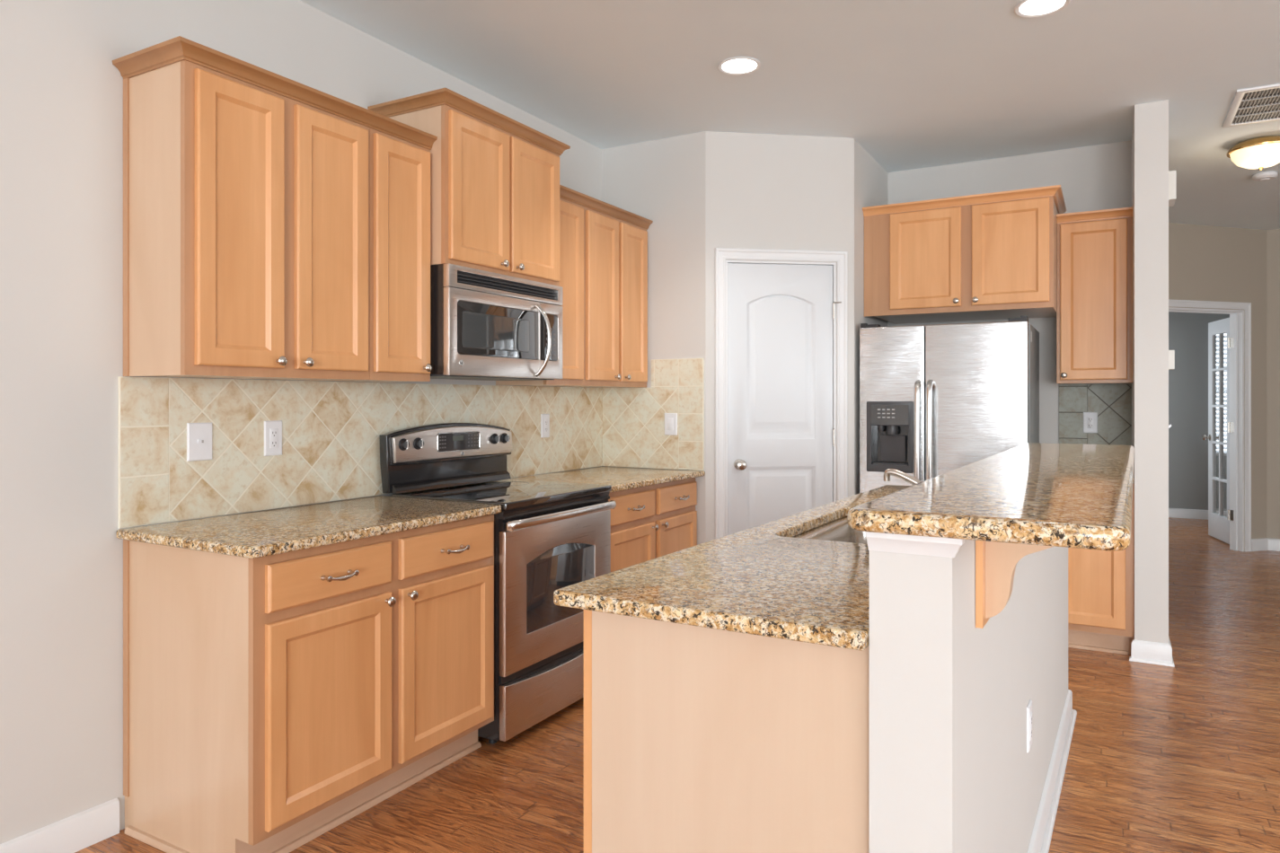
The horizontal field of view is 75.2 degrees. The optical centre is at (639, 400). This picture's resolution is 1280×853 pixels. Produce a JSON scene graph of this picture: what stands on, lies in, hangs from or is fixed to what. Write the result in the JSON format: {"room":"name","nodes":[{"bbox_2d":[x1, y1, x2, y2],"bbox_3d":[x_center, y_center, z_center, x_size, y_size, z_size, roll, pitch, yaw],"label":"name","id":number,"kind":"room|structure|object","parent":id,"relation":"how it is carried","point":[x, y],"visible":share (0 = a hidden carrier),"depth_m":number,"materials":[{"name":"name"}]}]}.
{"room":"kitchen","nodes":[
{"label":"kitchen","id":0,"kind":"room"},
{"bbox_2d":[0,0,601,844],"bbox_3d":[-2.861,-0.087,0.335,0.100,2.776,10.760,0,0,30],"label":"wall","id":1,"kind":"structure","parent":0,"point":[61,89],"depth_m":2.40,"materials":[{"name":"paint"}]},
{"bbox_2d":[0,797,119,852],"bbox_3d":[-3.512,1.249,-0.929,0.014,0.104,7.880,0,0,30],"label":"baseboard","id":2,"kind":"structure","parent":1,"relation":"attached to","point":[74,834],"depth_m":2.38,"materials":[{"name":"white wood"}]},
{"bbox_2d":[123,60,369,380],"bbox_3d":[-1.242,-0.527,2.726,0.356,0.911,0.685,0,0,30],"label":"upper cabinet","id":3,"kind":"object","parent":1,"relation":"attached to","point":[246,206],"visible":1,"depth_m":2.51,"materials":[{"name":"brown wood"}]},
{"bbox_2d":[112,35,437,150],"bbox_3d":[-1.182,-0.994,2.847,0.340,0.046,1.020,0,0,30],"label":"crown molding","id":4,"kind":"structure","parent":3,"relation":"attached to","point":[179,48],"depth_m":2.55,"materials":[{"name":"brown wood"}]},
{"bbox_2d":[118,376,602,529],"bbox_3d":[-0.894,0.158,3.692,0.009,0.458,2.737,0,0,30],"label":"backsplash","id":5,"kind":"structure","parent":1,"relation":"attached to","point":[331,431],"depth_m":3.04,"materials":[{"name":"tile"}]},
{"bbox_2d":[186,422,212,461],"bbox_3d":[-1.437,0.136,2.716,0.010,0.124,0.086,0,0,30],"label":"wall plate","id":6,"kind":"object","parent":5,"relation":"attached to","point":[199,436],"visible":1,"depth_m":2.71,"materials":[{"name":"white plastic"}]},
{"bbox_2d":[264,420,282,456],"bbox_3d":[-1.303,0.135,2.954,0.008,0.124,0.072,0,0,30],"label":"power outlet","id":7,"kind":"object","parent":5,"relation":"attached to","point":[273,428],"visible":1,"depth_m":2.95,"materials":[{"name":"white plastic"}]},
{"bbox_2d":[269,428,278,448],"bbox_3d":[-1.300,0.135,2.952,0.002,0.068,0.033,0,0,30],"label":"socket","id":8,"kind":"object","parent":7,"relation":"attached to","point":[273,432],"depth_m":2.95,"materials":[{"name":"white plastic"}]},
{"bbox_2d":[540,414,549,438],"bbox_3d":[-0.497,0.135,4.375,0.008,0.124,0.072,0,0,30],"label":"power outlet","id":9,"kind":"object","parent":5,"relation":"attached to","point":[544,418],"visible":1,"depth_m":4.37,"materials":[{"name":"white plastic"}]},
{"bbox_2d":[544,419,547,432],"bbox_3d":[-0.494,0.135,4.374,0.002,0.068,0.033,0,0,30],"label":"socket","id":10,"kind":"object","parent":9,"relation":"attached to","point":[545,420],"depth_m":4.37,"materials":[{"name":"white plastic"}]},
{"bbox_2d":[334,127,432,382],"bbox_3d":[-0.998,-0.527,3.155,0.355,0.911,0.301,0,0,30],"label":"upper cabinet","id":11,"kind":"object","parent":1,"relation":"attached to","point":[399,169],"visible":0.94,"depth_m":3.07,"materials":[{"name":"brown wood"}]},
{"bbox_2d":[389,104,559,286],"bbox_3d":[-0.703,-0.838,3.600,0.430,0.626,0.762,0,0,30],"label":"upper cabinet","id":12,"kind":"object","parent":1,"relation":"attached to","point":[495,192],"visible":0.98,"depth_m":3.40,"materials":[{"name":"brown wood"}]},
{"bbox_2d":[367,88,570,155],"bbox_3d":[-0.709,-1.158,3.604,0.415,0.046,0.836,0,0,30],"label":"crown molding","id":13,"kind":"structure","parent":12,"relation":"attached to","point":[442,96],"depth_m":3.32,"materials":[{"name":"brown wood"}]},
{"bbox_2d":[430,263,562,380],"bbox_3d":[-0.684,-0.308,3.590,0.471,0.430,0.758,0,0,30],"label":"microwave oven","id":14,"kind":"object","parent":12,"relation":"attached to","point":[485,325],"visible":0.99,"depth_m":3.41,"materials":[{"name":"silver metal"}]},
{"bbox_2d":[495,197,583,386],"bbox_3d":[-0.470,-0.527,4.086,0.355,0.911,0.310,0,0,30],"label":"upper cabinet","id":15,"kind":"object","parent":1,"relation":"attached to","point":[571,215],"visible":0.14,"depth_m":4.05,"materials":[{"name":"brown wood"}]},
{"bbox_2d":[559,185,653,229],"bbox_3d":[-0.182,-0.994,4.302,0.037,0.046,0.969,0,0,30],"label":"crown molding","id":16,"kind":"structure","parent":15,"relation":"on","point":[566,193],"depth_m":4.28,"materials":[{"name":"brown wood"}]},
{"bbox_2d":[555,206,647,388],"bbox_3d":[-0.231,-0.527,4.508,0.355,0.911,0.658,0,0,30],"label":"upper cabinet","id":17,"kind":"object","parent":1,"relation":"attached to","point":[615,251],"visible":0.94,"depth_m":4.39,"materials":[{"name":"brown wood"}]},
{"bbox_2d":[601,131,705,545],"bbox_3d":[0.098,-0.087,4.773,0.670,2.776,0.120,0,0,30],"label":"wall","id":18,"kind":"structure","parent":0,"point":[661,181],"depth_m":4.66,"materials":[{"name":"paint"}]},
{"bbox_2d":[602,358,704,470],"bbox_3d":[0.066,0.078,4.716,0.650,0.616,0.009,0,0,30],"label":"backsplash","id":19,"kind":"structure","parent":18,"relation":"attached to","point":[633,419],"depth_m":4.69,"materials":[{"name":"beige tile"}]},
{"bbox_2d":[664,413,677,435],"bbox_3d":[0.171,0.134,4.645,0.078,0.124,0.010,0,0,30],"label":"wall plate","id":20,"kind":"object","parent":19,"relation":"attached to","point":[670,419],"visible":1,"depth_m":4.64,"materials":[{"name":"white plastic"}]},
{"bbox_2d":[74,517,1279,852],"bbox_3d":[1.821,1.341,1.497,7.100,0.080,17.800,0,0,30],"label":"floor","id":21,"kind":"structure","parent":0,"point":[1185,757],"depth_m":2.96,"materials":[{"name":"brown wood"}]},
{"bbox_2d":[123,514,494,852],"bbox_3d":[-1.029,0.860,2.781,0.670,0.881,1.013,0,0,30],"label":"base cabinet","id":22,"kind":"object","parent":21,"relation":"on","point":[270,703],"visible":1,"depth_m":2.44,"materials":[{"name":"brown wood"}]},
{"bbox_2d":[116,495,501,558],"bbox_3d":[-1.039,0.402,2.779,0.637,0.030,1.025,0,0,30],"label":"countertop","id":23,"kind":"structure","parent":22,"relation":"on","point":[272,532],"depth_m":2.58,"materials":[{"name":"stone"}]},
{"bbox_2d":[379,423,616,743],"bbox_3d":[-0.561,0.701,3.531,0.689,1.200,0.790,0,0,30],"label":"range","id":24,"kind":"object","parent":21,"relation":"on","point":[550,536],"visible":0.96,"depth_m":3.35,"materials":[{"name":"silver metal"}]},
{"bbox_2d":[391,478,611,510],"bbox_3d":[-0.565,0.393,3.531,0.593,0.027,0.748,0,0,30],"label":"cooktop","id":25,"kind":"object","parent":24,"relation":"in","point":[509,494],"depth_m":3.44,"materials":[{"name":"black glass"}]},
{"bbox_2d":[608,477,697,572],"bbox_3d":[-0.170,0.860,4.296,0.670,0.881,0.967,0,0,30],"label":"base cabinet","id":26,"kind":"object","parent":21,"relation":"on","point":[648,523],"visible":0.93,"depth_m":4.12,"materials":[{"name":"brown wood"}]},
{"bbox_2d":[510,466,705,493],"bbox_3d":[-0.168,0.402,4.295,0.657,0.030,0.966,0,0,30],"label":"countertop","id":27,"kind":"structure","parent":26,"relation":"on","point":[620,479],"depth_m":4.22,"materials":[{"name":"stone"}]},
{"bbox_2d":[583,609,869,852],"bbox_3d":[0.737,0.860,2.608,0.705,0.881,2.405,0,0,30],"label":"base cabinet","id":28,"kind":"object","parent":21,"relation":"on","point":[697,739],"visible":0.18,"depth_m":1.56,"materials":[{"name":"brown wood"}]},
{"bbox_2d":[553,485,909,651],"bbox_3d":[0.737,0.403,2.597,0.636,0.032,2.498,0,0,31],"label":"countertop","id":29,"kind":"structure","parent":28,"relation":"on","point":[760,580],"depth_m":1.71,"materials":[{"name":"stone"}]},
{"bbox_2d":[791,516,867,544],"bbox_3d":[0.736,0.510,2.598,0.448,0.182,0.775,0,0,30],"label":"sink","id":30,"kind":"object","parent":29,"relation":"in","point":[839,530],"visible":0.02,"depth_m":2.82,"materials":[{"name":"silver metal"}]},
{"bbox_2d":[883,468,922,485],"bbox_3d":[0.868,0.298,2.545,0.221,0.176,0.104,0,0,30],"label":"faucet","id":31,"kind":"object","parent":29,"relation":"on","point":[909,479],"visible":0.38,"depth_m":2.53,"materials":[{"name":"silver metal"}]},
{"bbox_2d":[859,316,1039,493],"bbox_3d":[1.777,0.428,4.758,0.867,1.722,0.809,0,0,30],"label":"refrigerator","id":32,"kind":"object","parent":21,"relation":"on","point":[935,401],"visible":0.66,"depth_m":4.46,"materials":[{"name":"silver metal"}]},
{"bbox_2d":[1068,483,1134,654],"bbox_3d":[2.466,0.860,4.514,0.366,0.882,0.670,0,0,30],"label":"base cabinet","id":33,"kind":"object","parent":21,"relation":"on","point":[1101,583],"visible":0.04,"depth_m":4.26,"materials":[{"name":"brown wood"}]},
{"bbox_2d":[705,131,854,542],"bbox_3d":[0.773,-0.087,4.670,0.852,2.776,0.110,0,0,-8],"label":"wall","id":34,"kind":"structure","parent":0,"point":[767,191],"depth_m":4.61,"materials":[{"name":"paint"}]},
{"bbox_2d":[715,247,847,538],"bbox_3d":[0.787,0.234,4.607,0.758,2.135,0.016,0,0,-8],"label":"door frame","id":35,"kind":"structure","parent":34,"relation":"attached to","point":[721,254],"depth_m":4.59,"materials":[{"name":"white wood"}]},
{"bbox_2d":[727,263,841,535],"bbox_3d":[0.806,0.267,4.611,0.642,2.045,0.106,0,0,-8],"label":"door","id":36,"kind":"structure","parent":34,"relation":"in","point":[781,432],"depth_m":4.63,"materials":[{"name":"white wood"}]},
{"bbox_2d":[300,0,1279,229],"bbox_3d":[1.821,-1.515,1.497,7.100,0.080,17.800,0,0,30],"label":"ceiling","id":37,"kind":"structure","parent":0,"point":[916,83],"depth_m":3.71,"materials":[{"name":"paint"}]},
{"bbox_2d":[717,56,761,75],"bbox_3d":[0.438,-1.471,3.661,0.192,0.006,0.192,0,0,30],"label":"recessed light","id":38,"kind":"object","parent":37,"relation":"in","point":[738,66],"visible":1,"depth_m":3.65,"materials":[{"name":"white"}]},
{"bbox_2d":[1014,0,1070,17],"bbox_3d":[1.498,-1.471,3.097,0.192,0.006,0.192,0,0,30],"label":"recessed light","id":39,"kind":"object","parent":37,"relation":"in","point":[1025,8],"visible":1,"depth_m":3.11,"materials":[{"name":"white"}]},
{"bbox_2d":[1222,83,1279,127],"bbox_3d":[3.233,-1.469,4.064,0.575,0.012,0.600,0,0,30],"label":"ceiling vent","id":40,"kind":"object","parent":37,"relation":"in","point":[1260,104],"visible":1,"depth_m":4.16,"materials":[{"name":"white metal"}]},
{"bbox_2d":[1226,135,1279,170],"bbox_3d":[3.536,-1.391,4.731,0.324,0.168,0.324,0,0,30],"label":"dome light","id":41,"kind":"object","parent":37,"relation":"attached to","point":[1261,153],"visible":1,"depth_m":4.66,"materials":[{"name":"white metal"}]},
{"bbox_2d":[1252,171,1278,181],"bbox_3d":[4.070,-1.453,5.413,0.135,0.042,0.136,0,0,30],"label":"smoke detector","id":42,"kind":"object","parent":37,"relation":"attached to","point":[1264,176],"visible":1,"depth_m":5.38,"materials":[{"name":"white plastic"}]},
{"bbox_2d":[854,139,887,494],"bbox_3d":[1.387,-0.087,5.111,0.110,2.776,0.920,0,0,30],"label":"wall","id":43,"kind":"structure","parent":0,"point":[870,178],"depth_m":4.79,"materials":[{"name":"paint"}]},
{"bbox_2d":[869,539,1068,852],"bbox_3d":[1.078,0.759,2.415,0.132,1.084,2.470,0,0,31],"label":"wall","id":44,"kind":"structure","parent":0,"point":[952,771],"depth_m":1.39,"materials":[{"name":"paint"}]},
{"bbox_2d":[865,531,964,557],"bbox_3d":[0.446,0.234,1.348,0.151,0.033,0.022,0,0,30],"label":"trim","id":45,"kind":"structure","parent":44,"relation":"attached to","point":[877,542],"depth_m":1.34,"materials":[{"name":"white wood"}]},
{"bbox_2d":[847,442,1134,550],"bbox_3d":[1.159,0.199,2.357,0.413,0.036,2.535,0,0,31],"label":"countertop","id":46,"kind":"structure","parent":44,"relation":"on","point":[1077,496],"depth_m":1.47,"materials":[{"name":"stone"}]},
{"bbox_2d":[975,540,1053,628],"bbox_3d":[0.720,0.316,1.502,0.199,0.195,0.100,0,0,30],"label":"corbel","id":47,"kind":"object","parent":44,"relation":"attached to","point":[996,563],"visible":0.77,"depth_m":1.51,"materials":[{"name":"brown wood"}]},
{"bbox_2d":[1026,699,1032,752],"bbox_3d":[1.040,0.869,2.215,0.008,0.118,0.072,0,0,31],"label":"power outlet","id":48,"kind":"object","parent":44,"relation":"attached to","point":[1029,705],"visible":1,"depth_m":2.19,"materials":[{"name":"white plastic"}]},
{"bbox_2d":[1030,711,1032,741],"bbox_3d":[1.042,0.869,2.214,0.002,0.068,0.033,0,0,31],"label":"socket","id":49,"kind":"object","parent":48,"relation":"attached to","point":[1030,711],"depth_m":2.21,"materials":[{"name":"white plastic"}]},
{"bbox_2d":[1027,689,1076,852],"bbox_3d":[1.149,1.249,2.393,0.114,0.104,2.493,0,0,30],"label":"baseboard","id":50,"kind":"structure","parent":44,"relation":"attached to","point":[1040,840],"depth_m":2.69,"materials":[{"name":"white wood"}]},
{"bbox_2d":[887,140,1131,443],"bbox_3d":[2.227,-0.087,5.100,1.361,2.776,0.110,0,0,30],"label":"wall","id":51,"kind":"structure","parent":0,"point":[1099,177],"depth_m":4.93,"materials":[{"name":"paint"}]},
{"bbox_2d":[864,195,1058,324],"bbox_3d":[1.877,-0.786,4.853,0.994,0.595,0.660,0,0,30],"label":"upper cabinet","id":52,"kind":"object","parent":51,"relation":"attached to","point":[995,260],"visible":0.98,"depth_m":4.59,"materials":[{"name":"brown wood"}]},
{"bbox_2d":[862,185,1066,216],"bbox_3d":[1.897,-1.096,4.851,1.030,0.046,0.645,0,0,30],"label":"crown molding","id":53,"kind":"structure","parent":52,"relation":"attached to","point":[1056,191],"depth_m":4.57,"materials":[{"name":"brown wood"}]},
{"bbox_2d":[1056,216,1132,384],"bbox_3d":[2.539,-0.542,4.642,0.364,0.899,0.375,0,0,30],"label":"upper cabinet","id":54,"kind":"object","parent":51,"relation":"attached to","point":[1094,259],"visible":1,"depth_m":4.51,"materials":[{"name":"brown wood"}]},
{"bbox_2d":[1056,206,1132,223],"bbox_3d":[2.463,-1.002,4.508,0.364,0.046,0.037,0,0,30],"label":"crown molding","id":55,"kind":"structure","parent":54,"relation":"attached to","point":[1124,212],"depth_m":4.50,"materials":[{"name":"brown wood"}]},
{"bbox_2d":[1059,384,1131,445],"bbox_3d":[2.628,0.147,4.804,0.369,0.478,0.009,0,0,30],"label":"backsplash","id":56,"kind":"structure","parent":51,"relation":"attached to","point":[1112,403],"depth_m":4.79,"materials":[{"name":"tile"}]},
{"bbox_2d":[1083,412,1097,432],"bbox_3d":[2.605,0.130,4.806,0.074,0.122,0.008,0,0,30],"label":"power outlet","id":57,"kind":"object","parent":56,"relation":"attached to","point":[1090,419],"visible":1,"depth_m":4.80,"materials":[{"name":"white plastic"}]},
{"bbox_2d":[1086,416,1094,428],"bbox_3d":[2.604,0.130,4.804,0.033,0.068,0.002,0,0,30],"label":"socket","id":58,"kind":"object","parent":57,"relation":"attached to","point":[1090,419],"depth_m":4.80,"materials":[{"name":"white plastic"}]},
{"bbox_2d":[1131,99,1168,644],"bbox_3d":[2.721,-0.087,4.447,0.144,2.776,0.760,0,0,30],"label":"wall","id":59,"kind":"structure","parent":0,"point":[1150,136],"depth_m":4.12,"materials":[{"name":"paint"}]},
{"bbox_2d":[1129,636,1174,667],"bbox_3d":[2.712,1.249,4.432,0.192,0.104,0.774,0,0,30],"label":"baseboard","id":60,"kind":"structure","parent":59,"relation":"attached to","point":[1148,652],"depth_m":4.10,"materials":[{"name":"white wood"}]},
{"bbox_2d":[1168,350,1174,370],"bbox_3d":[2.675,-0.202,4.191,0.028,0.102,0.138,0,0,30],"label":"thermostat","id":61,"kind":"object","parent":59,"relation":"attached to","point":[1171,353],"visible":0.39,"depth_m":4.13,"materials":[{"name":"beige plastic"}]},
{"bbox_2d":[1168,170,1176,206],"bbox_3d":[2.680,-1.066,4.194,0.034,0.148,0.188,0,0,30],"label":"door chime","id":62,"kind":"object","parent":59,"relation":"attached to","point":[1172,174],"visible":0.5,"depth_m":4.12,"materials":[{"name":"beige plastic"}]},
{"bbox_2d":[1168,311,1229,510],"bbox_3d":[6.712,-0.087,8.805,4.200,2.776,0.100,0,0,30],"label":"wall","id":63,"kind":"structure","parent":0,"point":[1187,331],"depth_m":9.13,"materials":[{"name":"paint"}]},
{"bbox_2d":[1168,508,1208,520],"bbox_3d":[6.683,1.249,8.755,4.200,0.104,0.014,0,0,30],"label":"baseboard","id":64,"kind":"structure","parent":63,"relation":"attached to","point":[1176,513],"depth_m":9.12,"materials":[{"name":"white wood"}]},
{"bbox_2d":[1168,222,1266,538],"bbox_3d":[4.408,-0.087,6.974,2.106,2.776,0.115,0,0,-16],"label":"wall","id":65,"kind":"structure","parent":0,"point":[1206,262],"depth_m":7.13,"materials":[{"name":"paint"}]},
{"bbox_2d":[1168,307,1244,551],"bbox_3d":[4.575,0.264,7.021,1.239,2.074,0.114,0,0,-16],"label":"trim","id":66,"kind":"structure","parent":65,"relation":"attached to","point":[1236,316],"depth_m":7.17,"materials":[{"name":"white wood"}]},
{"bbox_2d":[1168,299,1251,551],"bbox_3d":[4.593,0.233,6.958,1.364,2.137,0.016,0,0,-16],"label":"door frame","id":67,"kind":"structure","parent":65,"relation":"attached to","point":[1246,306],"depth_m":7.13,"materials":[{"name":"white wood"}]},
{"bbox_2d":[1201,317,1233,544],"bbox_3d":[5.295,0.275,7.579,0.167,2.028,0.810,0,0,24],"label":"door","id":68,"kind":"structure","parent":65,"relation":"in","point":[1220,342],"depth_m":7.66,"materials":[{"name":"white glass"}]},
{"bbox_2d":[1266,229,1279,538],"bbox_3d":[6.732,-0.087,6.529,2.920,2.776,0.100,0,0,30],"label":"wall","id":69,"kind":"structure","parent":0,"point":[1273,236],"depth_m":7.18,"materials":[{"name":"paint"}]},
{"bbox_2d":[1251,538,1279,551],"bbox_3d":[6.569,1.249,6.480,2.954,0.104,0.146,0,0,30],"label":"baseboard","id":70,"kind":"structure","parent":69,"relation":"attached to","point":[1266,543],"depth_m":7.17,"materials":[{"name":"white wood"}]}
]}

